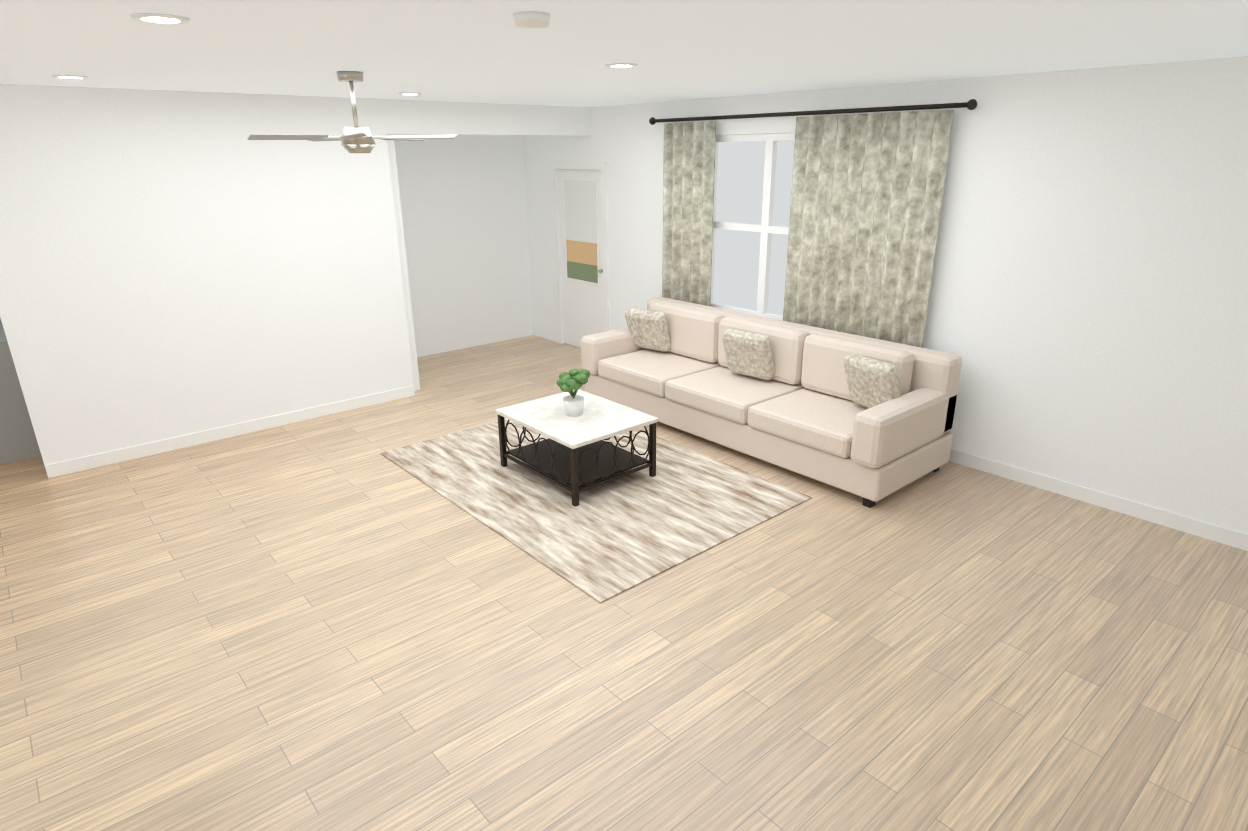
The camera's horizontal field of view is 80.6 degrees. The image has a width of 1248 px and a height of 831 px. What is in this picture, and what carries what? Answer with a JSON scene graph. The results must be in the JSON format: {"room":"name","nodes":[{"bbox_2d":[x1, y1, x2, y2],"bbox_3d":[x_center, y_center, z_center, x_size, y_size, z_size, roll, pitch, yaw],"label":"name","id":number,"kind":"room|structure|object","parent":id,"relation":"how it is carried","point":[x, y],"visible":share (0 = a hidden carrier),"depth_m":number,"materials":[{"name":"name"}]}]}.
{"room":"living room","nodes":[
{"label":"living room","id":0,"kind":"room"},
{"bbox_2d":[0,84,590,477],"bbox_3d":[-5.099,-0.653,4.549,12.500,2.800,0.160,-17,25,-38],"label":"wall","id":1,"kind":"structure","parent":0,"point":[180,269],"depth_m":6.02,"materials":[{"name":"paint"}]},
{"bbox_2d":[0,335,1247,830],"bbox_3d":[-3.701,1.220,3.531,12.900,0.060,10.100,-17,25,-38],"label":"floor","id":2,"kind":"structure","parent":0,"point":[336,621],"depth_m":3.52,"materials":[{"name":"brown wood"}]},
{"bbox_2d":[381,419,811,602],"bbox_3d":[-0.329,0.438,5.527,1.900,0.010,2.800,-17,25,-38],"label":"living room rug","id":3,"kind":"object","parent":2,"relation":"on","point":[606,541],"visible":0.81,"depth_m":5.04,"materials":[{"name":"beige carpet"}]},
{"bbox_2d":[495,389,658,506],"bbox_3d":[-0.356,0.202,5.489,0.780,0.458,0.960,-17,25,-38],"label":"coffee table","id":4,"kind":"object","parent":3,"relation":"on","point":[576,453],"visible":0.96,"depth_m":5.35,"materials":[{"name":"stone"}]},
{"bbox_2d":[557,369,589,416],"bbox_3d":[-0.370,-0.169,5.354,0.279,0.331,0.297,-17,25,-38],"label":"potted plant","id":5,"kind":"object","parent":4,"relation":"on","point":[572,380],"visible":1,"depth_m":5.31,"materials":[{"name":"green plant"}]},
{"bbox_2d":[581,297,961,507],"bbox_3d":[1.010,-0.293,6.191,1.070,0.920,3.150,-17,25,-38],"label":"sofa","id":6,"kind":"object","parent":2,"relation":"on","point":[869,420],"visible":1,"depth_m":5.68,"materials":[{"name":"fabric"}]},
{"bbox_2d":[0,0,1247,106],"bbox_3d":[-0.915,-2.305,4.868,5.449,0.160,10.100,-17,25,-38],"label":"ceiling","id":7,"kind":"structure","parent":0,"point":[480,51],"depth_m":3.30,"materials":[{"name":"paint"}]},
{"bbox_2d":[52,75,87,78],"bbox_3d":[-3.327,-2.034,4.421,0.178,0.009,0.178,7,21,21],"label":"recessed light","id":8,"kind":"object","parent":7,"relation":"in","point":[56,76],"depth_m":4.40,"materials":[{"name":"white"}]},
{"bbox_2d":[130,13,189,23],"bbox_3d":[-1.619,-1.385,2.572,0.178,0.009,0.178,7,21,21],"label":"recessed light","id":9,"kind":"object","parent":7,"relation":"in","point":[159,18],"depth_m":2.54,"materials":[{"name":"white"}]},
{"bbox_2d":[248,71,457,152],"bbox_3d":[-1.639,-1.806,4.397,1.156,0.449,1.166,-17,25,-38],"label":"ceiling fan","id":10,"kind":"object","parent":7,"relation":"hanging from","point":[356,138],"visible":1,"depth_m":4.37,"materials":[{"name":"silver metal"}]},
{"bbox_2d":[399,92,420,94],"bbox_3d":[-1.711,-2.570,5.881,0.178,0.009,0.178,7,21,21],"label":"recessed light","id":11,"kind":"object","parent":7,"relation":"in","point":[407,93],"depth_m":5.84,"materials":[{"name":"white"}]},
{"bbox_2d":[513,11,549,27],"bbox_3d":[-0.322,-1.384,2.575,0.130,0.034,0.130,-17,25,-38],"label":"smoke detector","id":12,"kind":"object","parent":7,"relation":"attached to","point":[530,19],"visible":1,"depth_m":2.53,"materials":[{"name":"white plastic"}]},
{"bbox_2d":[606,63,636,67],"bbox_3d":[-0.014,-1.936,4.072,0.178,0.009,0.178,15,25,37],"label":"recessed light","id":13,"kind":"object","parent":7,"relation":"in","point":[613,65],"depth_m":4.03,"materials":[{"name":"white"}]},
{"bbox_2d":[523,56,1247,550],"bbox_3d":[1.526,-1.374,6.408,0.132,2.800,8.220,-17,25,-38],"label":"wall","id":14,"kind":"structure","parent":0,"point":[1087,316],"depth_m":4.79,"materials":[{"name":"paint"}]},
{"bbox_2d":[550,162,608,347],"bbox_3d":[-0.488,-1.834,8.659,0.095,2.180,1.020,-17,25,-38],"label":"front door","id":15,"kind":"structure","parent":14,"relation":"in","point":[583,204],"depth_m":8.61,"materials":[{"name":"white wood"}]},
{"bbox_2d":[710,133,794,320],"bbox_3d":[1.266,-1.644,6.592,0.125,1.649,1.500,-17,25,-38],"label":"living room window","id":16,"kind":"structure","parent":14,"relation":"in","point":[752,191],"depth_m":6.74,"materials":[{"name":"white"}]},
{"bbox_2d":[649,99,976,124],"bbox_3d":[1.327,-2.475,6.048,0.134,0.070,3.190,-17,25,-38],"label":"curtain rod","id":17,"kind":"object","parent":14,"relation":"attached to","point":[971,104],"visible":1,"depth_m":5.69,"materials":[{"name":"grey metal"}]},
{"bbox_2d":[662,121,715,305],"bbox_3d":[0.610,-1.532,7.221,0.078,2.505,0.660,-17,25,-38],"label":"curtain","id":18,"kind":"object","parent":17,"relation":"hanging from","point":[688,174],"visible":0.73,"depth_m":7.05,"materials":[{"name":"fabric"}]},
{"bbox_2d":[783,110,953,347],"bbox_3d":[1.835,-1.067,5.894,0.078,2.505,1.290,-17,25,-38],"label":"curtain","id":19,"kind":"object","parent":17,"relation":"hanging from","point":[867,190],"visible":0.67,"depth_m":5.69,"materials":[{"name":"fabric"}]}
]}

